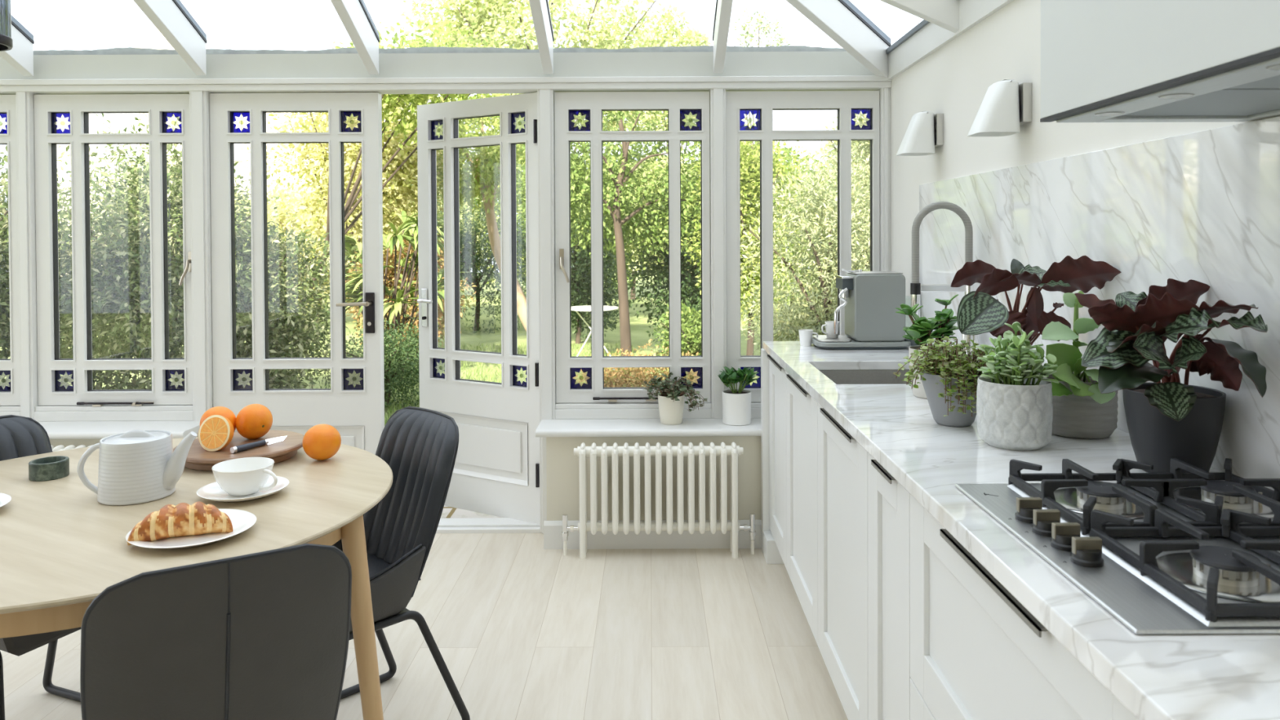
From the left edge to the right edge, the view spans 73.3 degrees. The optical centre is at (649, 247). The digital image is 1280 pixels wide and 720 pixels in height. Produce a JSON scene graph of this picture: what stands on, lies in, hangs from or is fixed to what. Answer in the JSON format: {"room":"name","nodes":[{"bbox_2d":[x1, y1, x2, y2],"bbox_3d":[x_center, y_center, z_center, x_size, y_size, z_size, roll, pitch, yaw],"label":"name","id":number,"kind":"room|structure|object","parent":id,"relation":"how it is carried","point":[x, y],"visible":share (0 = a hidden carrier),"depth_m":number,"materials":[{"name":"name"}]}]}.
{"room":"sunroom","nodes":[
{"label":"sunroom","id":0,"kind":"room"},
{"bbox_2d":[49,432,198,447],"bbox_3d":[-3.013,1.093,3.965,1.865,0.500,0.300,0,1,0],"label":"wall","id":1,"kind":"structure","parent":0,"point":[55,442],"depth_m":3.81,"materials":[{"name":"beige paint"}]},
{"bbox_2d":[0,94,20,405],"bbox_3d":[-3.308,0.014,4.041,0.745,1.452,0.058,0,1,0],"label":"window","id":2,"kind":"structure","parent":1,"relation":"in","point":[10,395],"depth_m":4.02,"materials":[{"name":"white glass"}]},
{"bbox_2d":[15,91,39,419],"bbox_3d":[-2.901,0.040,4.042,0.062,1.538,0.118,0,1,0],"label":"trim","id":3,"kind":"structure","parent":1,"relation":"attached to","point":[25,153],"depth_m":3.99,"materials":[{"name":"wood"}]},
{"bbox_2d":[34,93,192,406],"bbox_3d":[-2.499,0.012,4.024,0.735,1.456,0.093,0,1,0],"label":"window","id":4,"kind":"structure","parent":1,"relation":"in","point":[77,108],"depth_m":4.02,"materials":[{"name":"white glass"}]},
{"bbox_2d":[34,404,193,421],"bbox_3d":[-2.496,0.773,4.057,0.741,0.068,0.108,0,1,0],"label":"trim","id":5,"kind":"structure","parent":1,"relation":"attached to","point":[55,412],"depth_m":4.00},
{"bbox_2d":[37,420,199,439],"bbox_3d":[-2.997,0.828,3.892,1.898,0.032,0.238,0,1,0],"label":"sill","id":6,"kind":"structure","parent":1,"relation":"on","point":[55,429],"depth_m":3.86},
{"bbox_2d":[189,90,213,421],"bbox_3d":[-2.089,0.302,4.045,0.077,2.070,0.118,0,1,0],"label":"window post","id":7,"kind":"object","parent":1,"relation":"attached to","point":[199,100],"depth_m":3.99,"materials":[{"name":"wood"}]},
{"bbox_2d":[209,92,384,454],"bbox_3d":[-1.655,0.295,4.020,0.786,2.034,0.112,0,1,0],"label":"door","id":8,"kind":"structure","parent":1,"relation":"in","point":[357,412],"depth_m":4.02,"materials":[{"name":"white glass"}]},
{"bbox_2d":[435,517,540,533],"bbox_3d":[-1.279,1.329,4.081,1.534,0.048,0.135,0,1,0],"label":"threshold","id":9,"kind":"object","parent":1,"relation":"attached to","point":[487,525],"depth_m":4.05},
{"bbox_2d":[56,26,441,276],"bbox_3d":[-11.061,-2.428,24.969,9.300,7.250,6.600,0,1,0],"label":"sky","id":10,"kind":"structure","parent":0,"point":[144,37],"depth_m":21.97,"materials":[{"name":"white"}]},
{"bbox_2d":[0,533,848,719],"bbox_3d":[-1.399,1.417,0.869,5.290,0.080,6.300,0,1,0],"label":"floor","id":11,"kind":"structure","parent":0,"point":[522,629],"depth_m":2.90,"materials":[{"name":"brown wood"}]},
{"bbox_2d":[0,414,80,719],"bbox_3d":[-1.704,0.925,2.345,0.511,0.866,0.432,0,1,22],"label":"dining chair","id":12,"kind":"object","parent":11,"relation":"on","point":[20,436],"visible":0.21,"depth_m":2.51,"materials":[{"name":"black leather"}]},
{"bbox_2d":[0,437,393,719],"bbox_3d":[-1.304,0.986,2.102,1.304,0.752,1.304,0,1,28],"label":"dining table","id":13,"kind":"object","parent":11,"relation":"on","point":[61,548],"visible":0.52,"depth_m":1.96,"materials":[{"name":"brown wood"}]},
{"bbox_2d":[28,455,69,481],"bbox_3d":[-1.595,0.586,2.285,0.089,0.045,0.089,0,1,0],"label":"pot","id":14,"kind":"object","parent":13,"relation":"on","point":[50,468],"visible":1,"depth_m":2.26,"materials":[{"name":"green stone"}]},
{"bbox_2d":[77,430,196,506],"bbox_3d":[-1.252,0.528,2.108,0.241,0.162,0.165,0,1,30],"label":"teapot","id":15,"kind":"object","parent":13,"relation":"on","point":[135,467],"visible":1,"depth_m":2.06,"materials":[{"name":"ceramic"}]},
{"bbox_2d":[125,508,256,548],"bbox_3d":[-0.969,0.602,1.826,0.245,0.020,0.245,0,1,0],"label":"plate","id":16,"kind":"object","parent":13,"relation":"on","point":[242,520],"visible":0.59,"depth_m":1.79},
{"bbox_2d":[127,501,233,545],"bbox_3d":[-0.986,0.573,1.816,0.194,0.065,0.084,-1,1,-24],"label":"croissant","id":17,"kind":"object","parent":16,"relation":"on","point":[183,519],"visible":0.97,"depth_m":1.79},
{"bbox_2d":[173,430,303,471],"bbox_3d":[-1.177,0.584,2.478,0.354,0.041,0.354,0,1,-15],"label":"serving board","id":18,"kind":"object","parent":13,"relation":"on","point":[198,458],"visible":0.53,"depth_m":2.40,"materials":[{"name":"brown wood"}]},
{"bbox_2d":[198,414,234,451],"bbox_3d":[-1.211,0.516,2.409,0.099,0.098,0.066,0,1,0],"label":"orange half","id":19,"kind":"object","parent":18,"relation":"on","point":[215,433],"visible":1,"depth_m":2.39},
{"bbox_2d":[200,406,235,431],"bbox_3d":[-1.260,0.514,2.512,0.098,0.100,0.097,0,1,0],"label":"orange","id":20,"kind":"object","parent":18,"relation":"on","point":[226,412],"visible":0.42,"depth_m":2.49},
{"bbox_2d":[235,404,272,439],"bbox_3d":[-1.166,0.512,2.535,0.099,0.103,0.100,0,1,0],"label":"orange","id":21,"kind":"object","parent":18,"relation":"on","point":[253,421],"visible":1,"depth_m":2.50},
{"bbox_2d":[230,435,286,453],"bbox_3d":[-1.102,0.554,2.439,0.018,0.018,0.183,0,1,28],"label":"knife","id":22,"kind":"object","parent":18,"relation":"on","point":[242,447],"visible":1,"depth_m":2.42,"materials":[{"name":"silver metal"}]},
{"bbox_2d":[196,475,288,502],"bbox_3d":[-0.997,0.598,2.113,0.206,0.022,0.206,0,1,0],"label":"saucer","id":23,"kind":"object","parent":13,"relation":"on","point":[212,491],"visible":0.66,"depth_m":2.10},
{"bbox_2d":[211,457,277,496],"bbox_3d":[-0.990,0.566,2.115,0.154,0.070,0.139,0,1,-17],"label":"teacup","id":24,"kind":"object","parent":23,"relation":"on","point":[239,477],"visible":1,"depth_m":2.08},
{"bbox_2d":[302,423,341,460],"bbox_3d":[-0.931,0.552,2.445,0.103,0.101,0.104,0,1,0],"label":"orange","id":25,"kind":"object","parent":13,"relation":"on","point":[322,442],"visible":1,"depth_m":2.41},
{"bbox_2d":[80,543,351,719],"bbox_3d":[-0.807,0.931,1.608,0.432,0.866,0.511,-1,1,-31],"label":"dining chair","id":26,"kind":"object","parent":11,"relation":"on","point":[264,635],"visible":1,"depth_m":1.41,"materials":[{"name":"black leather"}]},
{"bbox_2d":[331,406,470,719],"bbox_3d":[-0.820,0.920,2.389,0.432,0.866,0.511,0,1,44],"label":"dining chair","id":27,"kind":"object","parent":11,"relation":"on","point":[419,445],"visible":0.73,"depth_m":2.42,"materials":[{"name":"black leather"}]},
{"bbox_2d":[561,441,755,559],"bbox_3d":[0.039,1.088,3.747,0.844,0.486,0.136,0,1,0],"label":"radiator","id":28,"kind":"object","parent":11,"relation":"on","point":[625,451],"visible":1,"depth_m":3.69,"materials":[{"name":"white metal"}]},
{"bbox_2d":[760,348,783,564],"bbox_3d":[0.550,0.887,3.701,0.118,0.886,0.178,0,1,0],"label":"end panel","id":29,"kind":"object","parent":11,"relation":"on","point":[771,552],"visible":0.48,"depth_m":3.73,"materials":[{"name":"grey paint"}]},
{"bbox_2d":[767,354,786,569],"bbox_3d":[0.808,0.894,3.500,0.609,0.874,0.464,0,1,0],"label":"base cabinet","id":30,"kind":"object","parent":11,"relation":"on","point":[777,374],"visible":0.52,"depth_m":3.52,"materials":[{"name":"grey paint"}]},
{"bbox_2d":[786,371,817,645],"bbox_3d":[0.808,0.901,2.962,0.609,0.874,0.609,0,1,0],"label":"base cabinet","id":31,"kind":"object","parent":11,"relation":"on","point":[802,409],"visible":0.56,"depth_m":2.95,"materials":[{"name":"grey paint"}]},
{"bbox_2d":[817,403,868,719],"bbox_3d":[0.808,0.904,2.352,0.609,0.885,0.609,0,1,0],"label":"base cabinet","id":32,"kind":"object","parent":11,"relation":"on","point":[842,461],"visible":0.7,"depth_m":2.33,"materials":[{"name":"grey paint"}]},
{"bbox_2d":[867,452,911,719],"bbox_3d":[0.808,0.911,1.883,0.609,0.885,0.328,0,1,0],"label":"base cabinet","id":33,"kind":"object","parent":11,"relation":"on","point":[889,677],"visible":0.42,"depth_m":1.91,"materials":[{"name":"grey paint"}]},
{"bbox_2d":[910,494,1137,719],"bbox_3d":[0.808,0.924,1.298,0.609,0.874,0.840,0,1,0],"label":"base cabinet","id":34,"kind":"object","parent":11,"relation":"on","point":[977,652],"visible":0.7,"depth_m":1.38,"materials":[{"name":"grey paint"}]},
{"bbox_3d":[0.808,0.929,0.500,0.609,0.885,0.754,0,1,0],"label":"base cabinet","id":35,"kind":"object","parent":11,"relation":"on","visible":0},
{"bbox_2d":[763,341,1279,719],"bbox_3d":[0.809,0.449,1.939,0.624,0.033,3.665,0,1,0],"label":"countertop","id":36,"kind":"structure","parent":35,"relation":"on","point":[1155,677],"depth_m":1.29,"materials":[{"name":"stone"}]},
{"bbox_2d":[811,267,917,350],"bbox_3d":[0.885,0.245,3.569,0.420,0.330,0.230,0,1,0],"label":"coffee machine","id":37,"kind":"object","parent":36,"relation":"on","point":[872,298],"visible":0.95,"depth_m":3.48,"materials":[{"name":"grey plastic"}]},
{"bbox_2d":[811,336,911,350],"bbox_3d":[0.870,0.395,3.571,0.388,0.030,0.230,0,1,0],"label":"tray","id":38,"kind":"object","parent":37,"relation":"on","point":[842,343],"depth_m":3.47,"materials":[{"name":"grey plastic"}]},
{"bbox_2d":[818,369,911,384],"bbox_3d":[0.782,0.546,2.918,0.424,0.186,0.514,0,1,0],"label":"sink","id":39,"kind":"object","parent":36,"relation":"in","point":[837,376],"visible":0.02,"depth_m":3.16,"materials":[{"name":"grey"}]},
{"bbox_2d":[895,293,958,399],"bbox_3d":[0.804,0.280,2.457,0.185,0.290,0.186,0,1,0],"label":"jade plant","id":40,"kind":"object","parent":36,"relation":"on","point":[921,330],"visible":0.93,"depth_m":2.43,"materials":[{"name":"green plant"}]},
{"bbox_2d":[893,336,993,426],"bbox_3d":[0.737,0.323,2.095,0.254,0.214,0.234,0,1,36],"label":"potted trailing plant","id":41,"kind":"object","parent":36,"relation":"on","point":[948,379],"visible":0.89,"depth_m":2.05,"materials":[{"name":"green plant"}]},
{"bbox_2d":[910,201,977,358],"bbox_3d":[0.979,0.133,2.845,0.222,0.573,0.089,0,1,0],"label":"tap","id":42,"kind":"object","parent":36,"relation":"on","point":[916,288],"visible":0.59,"depth_m":2.85,"materials":[{"name":"silver metal"}]},
{"bbox_2d":[975,321,1058,450],"bbox_3d":[0.804,0.297,1.895,0.171,0.271,0.163,0,1,12],"label":"potted succulent","id":43,"kind":"object","parent":36,"relation":"on","point":[1015,406],"visible":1,"depth_m":1.84,"materials":[{"name":"ceramic"}]},
{"bbox_2d":[976,376,1053,450],"bbox_3d":[0.802,0.361,1.892,0.154,0.143,0.154,0,1,0],"label":"pot","id":44,"kind":"object","parent":43,"relation":"on","point":[1015,413],"depth_m":1.83,"materials":[{"name":"ceramic"}]},
{"bbox_2d":[951,255,1121,373],"bbox_3d":[0.935,0.223,2.172,0.376,0.411,0.278,0,1,3],"label":"potted calathea","id":45,"kind":"object","parent":36,"relation":"on","point":[979,313],"visible":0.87,"depth_m":2.12,"materials":[{"name":"red plant"}]},
{"bbox_2d":[1041,290,1118,439],"bbox_3d":[0.975,0.266,1.972,0.204,0.330,0.221,0,1,0],"label":"potted plant","id":46,"kind":"object","parent":36,"relation":"on","point":[1080,410],"visible":0.68,"depth_m":1.93,"materials":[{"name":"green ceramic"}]},
{"bbox_2d":[1043,372,1118,439],"bbox_3d":[0.994,0.365,2.000,0.168,0.131,0.168,0,1,0],"label":"pot","id":47,"kind":"object","parent":46,"relation":"on","point":[1074,416],"depth_m":1.93,"materials":[{"name":"grey ceramic"}]},
{"bbox_2d":[955,457,1279,634],"bbox_3d":[0.813,0.414,1.283,0.509,0.054,0.589,0,1,0],"label":"gas hob","id":48,"kind":"object","parent":36,"relation":"in","point":[1175,552],"visible":1,"depth_m":1.25,"materials":[{"name":"metal"}]},
{"bbox_2d":[1007,483,1279,626],"bbox_3d":[0.855,0.431,1.280,0.414,0.007,0.564,0,1,0],"label":"tray","id":49,"kind":"object","parent":48,"relation":"on","point":[1179,564],"depth_m":1.21,"materials":[{"name":"metal"}]},
{"bbox_2d":[1074,278,1267,472],"bbox_3d":[0.986,0.249,1.651,0.310,0.374,0.327,0,1,32],"label":"potted calathea","id":50,"kind":"object","parent":36,"relation":"on","point":[1168,419],"visible":0.99,"depth_m":1.59,"materials":[{"name":"plant"}]},
{"bbox_2d":[1122,382,1226,472],"bbox_3d":[1.018,0.355,1.673,0.172,0.159,0.172,0,1,0],"label":"pot","id":51,"kind":"object","parent":50,"relation":"on","point":[1156,438],"depth_m":1.61,"materials":[{"name":"black ceramic"}]},
{"bbox_2d":[0,0,959,77],"bbox_3d":[-1.371,-1.254,2.183,5.170,1.023,3.920,0,1,0],"label":"roof beams","id":52,"kind":"structure","parent":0,"point":[841,20],"depth_m":3.74,"materials":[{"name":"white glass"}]},
{"bbox_2d":[0,0,13,51],"bbox_3d":[-1.701,-1.042,2.146,0.167,1.066,0.167,0,1,0],"label":"pendant lamp","id":53,"kind":"object","parent":52,"relation":"hanging from","point":[6,40],"visible":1,"depth_m":2.16,"materials":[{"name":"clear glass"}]},
{"bbox_2d":[546,435,761,520],"bbox_3d":[0.334,1.077,3.965,1.582,0.500,0.300,0,1,0],"label":"wall","id":54,"kind":"structure","parent":0,"point":[562,467],"depth_m":3.81,"materials":[{"name":"beige paint"}]},
{"bbox_2d":[417,92,539,524],"bbox_3d":[-0.856,0.288,4.226,0.771,2.034,0.111,0,1,30],"label":"door","id":55,"kind":"structure","parent":54,"relation":"in","point":[496,469],"depth_m":4.20,"materials":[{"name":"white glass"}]},
{"bbox_2d":[537,88,555,533],"bbox_3d":[-0.480,0.295,4.045,0.074,2.070,0.118,0,1,0],"label":"trim","id":56,"kind":"structure","parent":54,"relation":"attached to","point":[545,97],"depth_m":3.99,"materials":[{"name":"wood"}]},
{"bbox_2d":[554,91,710,403],"bbox_3d":[-0.080,-0.001,4.024,0.723,1.452,0.093,0,1,0],"label":"window","id":57,"kind":"structure","parent":54,"relation":"in","point":[677,104],"depth_m":4.02,"materials":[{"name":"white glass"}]},
{"bbox_2d":[555,401,711,418],"bbox_3d":[-0.076,0.762,4.057,0.729,0.068,0.108,0,1,0],"label":"trim","id":58,"kind":"structure","parent":54,"relation":"attached to","point":[589,410],"depth_m":4.00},
{"bbox_2d":[535,417,761,436],"bbox_3d":[0.311,0.812,3.892,1.625,0.032,0.238,0,1,0],"label":"sill","id":59,"kind":"structure","parent":54,"relation":"on","point":[557,427],"depth_m":3.80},
{"bbox_2d":[644,372,707,425],"bbox_3d":[0.098,0.686,3.897,0.251,0.221,0.270,-1,1,-40],"label":"ivy","id":60,"kind":"object","parent":59,"relation":"on","point":[670,400],"visible":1,"depth_m":3.87,"materials":[{"name":"plant"}]},
{"bbox_2d":[657,392,684,425],"bbox_3d":[0.098,0.732,3.915,0.123,0.129,0.123,0,1,0],"label":"pot","id":61,"kind":"object","parent":60,"relation":"on","point":[671,412],"depth_m":3.87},
{"bbox_2d":[717,366,759,426],"bbox_3d":[0.406,0.667,3.894,0.195,0.257,0.166,0,1,0],"label":"potted houseplant","id":62,"kind":"object","parent":59,"relation":"on","point":[736,403],"visible":1,"depth_m":3.86,"materials":[{"name":"white ceramic"}]},
{"bbox_2d":[543,520,761,549],"bbox_3d":[0.329,1.268,3.809,1.594,0.122,0.016,0,1,0],"label":"baseboard","id":63,"kind":"structure","parent":54,"relation":"attached to","point":[553,538],"depth_m":3.80,"materials":[{"name":"wood"}]},
{"bbox_2d":[709,88,726,418],"bbox_3d":[0.321,0.025,4.042,0.071,1.538,0.118,0,1,0],"label":"trim","id":64,"kind":"structure","parent":54,"relation":"attached to","point":[717,185],"depth_m":3.99,"materials":[{"name":"wood"}]},
{"bbox_2d":[725,90,879,402],"bbox_3d":[0.717,-0.005,4.041,0.716,1.452,0.058,0,1,0],"label":"window","id":65,"kind":"structure","parent":54,"relation":"in","point":[847,103],"depth_m":4.01,"materials":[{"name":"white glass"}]},
{"bbox_2d":[890,0,1279,334],"bbox_3d":[1.191,0.264,0.964,0.140,2.200,6.320,0,1,0],"label":"wall","id":66,"kind":"structure","parent":0,"point":[953,81],"depth_m":2.94,"materials":[{"name":"white paint"}]},
{"bbox_2d":[0,51,874,79],"bbox_3d":[-1.419,-0.844,4.040,5.070,0.120,0.078,0,1,0],"label":"beam","id":67,"kind":"structure","parent":66,"relation":"attached to","point":[736,63],"depth_m":4.00,"materials":[{"name":"wood"}]},
{"bbox_2d":[33,45,846,54],"bbox_3d":[-1.419,-0.924,4.094,5.070,0.064,0.036,0,1,0],"label":"trim","id":68,"kind":"structure","parent":66,"relation":"attached to","point":[126,51],"depth_m":4.09,"materials":[{"name":"wood"}]},
{"bbox_2d":[0,75,892,94],"bbox_3d":[-1.419,-0.756,4.025,5.070,0.055,0.130,0,1,0],"label":"trim","id":69,"kind":"structure","parent":66,"relation":"attached to","point":[510,85],"depth_m":3.97,"materials":[{"name":"wood"}]},
{"bbox_2d":[878,87,890,271],"bbox_3d":[1.099,0.022,4.042,0.042,1.538,0.118,0,1,0],"label":"trim","id":70,"kind":"structure","parent":66,"relation":"attached to","point":[884,93],"depth_m":3.98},
{"bbox_2d":[896,111,943,155],"bbox_3d":[1.040,-0.442,3.324,0.155,0.161,0.125,0,1,0],"label":"wall light","id":71,"kind":"object","parent":66,"relation":"attached to","point":[924,132],"visible":1,"depth_m":3.27,"materials":[{"name":"metal"}]},
{"bbox_2d":[886,0,1013,79],"bbox_3d":[1.171,-0.820,2.129,0.170,0.135,3.800,0,1,0],"label":"wall plate","id":72,"kind":"object","parent":66,"relation":"attached to","point":[926,37],"visible":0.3,"depth_m":3.38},
{"bbox_2d":[967,79,1031,137],"bbox_3d":[1.041,-0.417,2.570,0.155,0.156,0.125,0,1,0],"label":"wall light","id":73,"kind":"object","parent":66,"relation":"attached to","point":[1006,105],"visible":1,"depth_m":2.52,"materials":[{"name":"metal"}]},
{"bbox_2d":[919,115,1279,490],"bbox_3d":[1.114,0.098,1.819,0.012,0.668,3.435,0,1,0],"label":"backsplash","id":74,"kind":"structure","parent":66,"relation":"attached to","point":[1203,206],"depth_m":1.86,"materials":[{"name":"stone"}]},
{"bbox_2d":[1040,0,1279,122],"bbox_3d":[1.238,-1.038,1.796,0.682,1.602,2.027,0,1,31],"label":"hood","id":75,"kind":"object","parent":66,"relation":"attached to","point":[1102,60],"visible":1,"depth_m":1.32,"materials":[{"name":"paint"}]},
{"label":"outside","id":76,"kind":"structure","parent":0,"visible":0},
{"bbox_2d":[0,272,835,426],"bbox_3d":[-1.993,1.460,13.521,32.000,0.300,45.000,0,1,0],"label":"ground","id":77,"kind":"structure","parent":76,"point":[639,326],"depth_m":12.85,"materials":[{"name":"plant"}]},
{"bbox_2d":[0,122,124,389],"bbox_3d":[-5.102,0.271,6.256,2.379,2.401,1.930,-1,1,-22],"label":"shrub","id":78,"kind":"object","parent":77,"relation":"on","point":[5,353],"visible":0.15,"depth_m":6.14,"materials":[{"name":"green plant"}]},
{"bbox_2d":[0,113,311,389],"bbox_3d":[-3.614,0.178,6.344,2.066,2.562,1.820,0,1,-15],"label":"tree","id":79,"kind":"object","parent":77,"relation":"on","point":[125,290],"visible":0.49,"depth_m":5.99,"materials":[{"name":"green plant"}]},
{"bbox_2d":[175,204,355,388],"bbox_3d":[-3.126,0.530,7.040,1.411,1.833,1.473,-1,1,-30],"label":"shrub","id":80,"kind":"object","parent":77,"relation":"on","point":[281,334],"visible":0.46,"depth_m":6.82,"materials":[{"name":"green plant"}]},
{"bbox_2d":[234,182,308,254],"bbox_3d":[-9.668,-0.141,20.298,3.161,2.983,3.160,-1,1,-42],"label":"tree","id":81,"kind":"object","parent":77,"relation":"on","point":[270,186],"visible":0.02,"depth_m":19.96,"materials":[{"name":"green plant"}]},
{"bbox_2d":[245,177,399,322],"bbox_3d":[-5.458,0.046,14.593,2.487,2.535,2.178,0,1,-11],"label":"shrub","id":82,"kind":"object","parent":77,"relation":"on","point":[295,226],"visible":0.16,"depth_m":14.16,"materials":[{"name":"green plant"}]},
{"bbox_2d":[239,45,459,283],"bbox_3d":[-3.632,-0.585,10.607,2.519,3.895,2.224,0,1,-3],"label":"tree","id":83,"kind":"object","parent":77,"relation":"on","point":[403,188],"visible":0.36,"depth_m":10.32,"materials":[{"name":"green plant"}]},
{"bbox_2d":[311,313,444,413],"bbox_3d":[-2.324,0.995,7.455,1.213,0.832,0.984,-1,1,-43],"label":"shrub","id":84,"kind":"object","parent":77,"relation":"on","point":[396,366],"visible":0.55,"depth_m":7.40,"materials":[{"name":"green plant"}]},
{"bbox_2d":[316,210,470,380],"bbox_3d":[-2.664,0.486,8.903,1.575,1.776,1.319,0,1,0],"label":"fan palm","id":85,"kind":"object","parent":77,"relation":"on","point":[410,225],"visible":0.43,"depth_m":8.80,"materials":[{"name":"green plant"}]},
{"bbox_2d":[297,17,521,306],"bbox_3d":[-2.751,-0.568,9.229,3.345,3.918,1.772,0,1,0],"label":"tree","id":86,"kind":"object","parent":77,"relation":"on","point":[419,99],"visible":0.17,"depth_m":9.24,"materials":[{"name":"green plant"}]},
{"bbox_2d":[345,228,476,355],"bbox_3d":[-3.012,0.560,10.628,1.708,1.692,1.154,0,1,3],"label":"shrub","id":87,"kind":"object","parent":77,"relation":"on","point":[390,271],"visible":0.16,"depth_m":10.48,"materials":[{"name":"green plant"}]},
{"bbox_2d":[354,181,500,304],"bbox_3d":[-4.088,-0.055,15.227,2.871,2.707,2.019,0,1,30],"label":"shrub","id":88,"kind":"object","parent":77,"relation":"on","point":[466,204],"visible":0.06,"depth_m":15.00,"materials":[{"name":"green plant"}]},
{"bbox_2d":[391,93,526,331],"bbox_3d":[-2.308,-0.391,11.445,2.267,3.607,1.796,0,1,25],"label":"tree","id":89,"kind":"object","parent":77,"relation":"on","point":[485,167],"visible":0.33,"depth_m":11.20,"materials":[{"name":"green plant"}]},
{"bbox_2d":[391,194,526,333],"bbox_3d":[-2.809,0.205,13.593,2.496,2.322,2.022,-1,1,-27],"label":"shrub","id":90,"kind":"object","parent":77,"relation":"on","point":[475,279],"visible":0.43,"depth_m":13.44,"materials":[{"name":"green plant"}]},
{"bbox_2d":[320,341,635,424],"bbox_3d":[-1.694,1.350,8.767,3.110,0.168,5.611,0,1,0],"label":"grass","id":91,"kind":"structure","parent":77,"relation":"on","point":[491,379],"depth_m":9.20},
{"bbox_2d":[460,120,526,293],"bbox_3d":[-3.249,-0.920,20.123,4.017,4.298,2.592,0,1,-5],"label":"shrub","id":92,"kind":"object","parent":77,"relation":"on","point":[496,196],"visible":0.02,"depth_m":19.85,"materials":[{"name":"green plant"}]},
{"bbox_2d":[400,0,685,165],"bbox_3d":[-1.941,-2.607,17.453,6.038,7.727,4.032,0,1,0],"label":"tree","id":93,"kind":"object","parent":77,"relation":"on","point":[494,12],"visible":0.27,"depth_m":16.66,"materials":[{"name":"green plant"}]},
{"bbox_2d":[487,143,651,297],"bbox_3d":[-1.230,-0.307,15.033,3.050,3.190,2.191,0,1,17],"label":"shrub","id":94,"kind":"object","parent":77,"relation":"on","point":[624,190],"visible":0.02,"depth_m":14.75,"materials":[{"name":"green plant"}]},
{"bbox_2d":[516,206,627,343],"bbox_3d":[-1.081,0.315,11.909,1.661,2.030,1.275,0,1,0],"label":"shrub","id":95,"kind":"object","parent":77,"relation":"on","point":[580,275],"visible":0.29,"depth_m":11.74,"materials":[{"name":"green plant"}]},
{"bbox_2d":[571,305,618,355],"bbox_3d":[-0.670,1.030,10.215,0.610,0.645,0.610,-1,1,-30],"label":"garden table","id":96,"kind":"object","parent":77,"relation":"on","point":[584,308],"visible":0.39,"depth_m":10.22,"materials":[{"name":"white metal"}]},
{"bbox_2d":[499,111,744,355],"bbox_3d":[-0.299,-0.346,9.689,2.813,3.404,1.769,0,1,0],"label":"tree","id":97,"kind":"object","parent":77,"relation":"on","point":[579,184],"visible":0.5,"depth_m":9.39,"materials":[{"name":"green plant"}]},
{"bbox_2d":[573,338,699,387],"bbox_3d":[-0.110,1.103,7.640,1.474,0.608,1.038,0,1,21],"label":"ground cover","id":98,"kind":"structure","parent":77,"relation":"on","point":[620,377],"depth_m":7.45,"materials":[{"name":"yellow plant"}]},
{"bbox_2d":[582,142,699,299],"bbox_3d":[-0.461,-0.739,20.333,4.036,3.904,2.934,0,1,18],"label":"shrub","id":99,"kind":"object","parent":77,"relation":"on","point":[641,144],"visible":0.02,"depth_m":20.16,"materials":[{"name":"green plant"}]},
{"bbox_2d":[604,171,701,351],"bbox_3d":[0.403,0.182,10.350,1.581,2.363,1.782,-1,1,-35],"label":"shrub","id":100,"kind":"object","parent":77,"relation":"on","point":[691,295],"visible":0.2,"depth_m":10.29,"materials":[{"name":"green plant"}]},
{"bbox_2d":[612,146,699,284],"bbox_3d":[0.651,-0.208,14.611,2.566,2.986,2.379,0,1,25],"label":"shrub","id":101,"kind":"object","parent":77,"relation":"on","point":[660,156],"visible":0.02,"depth_m":14.41,"materials":[{"name":"green plant"}]},
{"bbox_2d":[628,4,713,167],"bbox_3d":[0.375,-1.685,16.412,1.896,5.891,1.919,-1,1,-19],"label":"tree","id":102,"kind":"object","parent":77,"relation":"on","point":[691,37],"visible":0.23,"depth_m":16.29,"materials":[{"name":"green plant"}]},
{"bbox_2d":[653,302,701,382],"bbox_3d":[0.436,0.969,8.451,0.745,0.871,0.762,0,1,16],"label":"shrub","id":103,"kind":"object","parent":77,"relation":"on","point":[691,343],"visible":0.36,"depth_m":8.34,"materials":[{"name":"green plant"}]},
{"bbox_2d":[680,121,823,378],"bbox_3d":[1.089,0.030,8.928,1.473,2.658,1.264,0,1,15],"label":"shrub","id":104,"kind":"object","parent":77,"relation":"on","point":[750,171],"visible":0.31,"depth_m":8.75,"materials":[{"name":"green plant"}]},
{"bbox_2d":[730,7,791,313],"bbox_3d":[2.091,-1.569,15.961,1.230,5.655,1.094,0,1,0],"label":"tree","id":105,"kind":"object","parent":77,"relation":"on","point":[747,34],"visible":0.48,"depth_m":15.85,"materials":[{"name":"green plant"}]},
{"bbox_2d":[740,146,858,324],"bbox_3d":[2.432,-0.196,14.002,2.631,2.962,2.049,-1,1,-26],"label":"shrub","id":106,"kind":"object","parent":77,"relation":"on","point":[785,148],"visible":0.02,"depth_m":13.67,"materials":[{"name":"green plant"}]},
{"bbox_2d":[740,143,870,377],"bbox_3d":[1.477,0.297,6.736,1.754,2.238,1.560,0,1,11],"label":"shrub","id":107,"kind":"object","parent":77,"relation":"on","point":[815,320],"visible":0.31,"depth_m":6.60,"materials":[{"name":"green plant"}]},
{"bbox_2d":[798,111,870,292],"bbox_3d":[2.213,-0.251,7.899,1.669,3.237,1.369,0,1,21],"label":"shrub","id":108,"kind":"object","parent":77,"relation":"on","point":[861,122],"visible":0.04,"depth_m":7.85,"materials":[{"name":"green plant"}]},
{"bbox_2d":[800,118,868,293],"bbox_3d":[5.246,-0.911,20.221,3.901,4.431,2.816,-1,1,-19],"label":"shrub","id":109,"kind":"object","parent":77,"relation":"on","point":[820,149],"visible":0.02,"depth_m":19.99,"materials":[{"name":"green plant"}]},
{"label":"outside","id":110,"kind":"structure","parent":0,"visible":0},
{"bbox_2d":[440,505,501,518],"bbox_3d":[-1.394,1.406,5.039,5.600,0.030,1.760,0,1,0],"label":"floor","id":111,"kind":"structure","parent":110,"point":[448,512],"depth_m":4.50,"materials":[{"name":"wood"}]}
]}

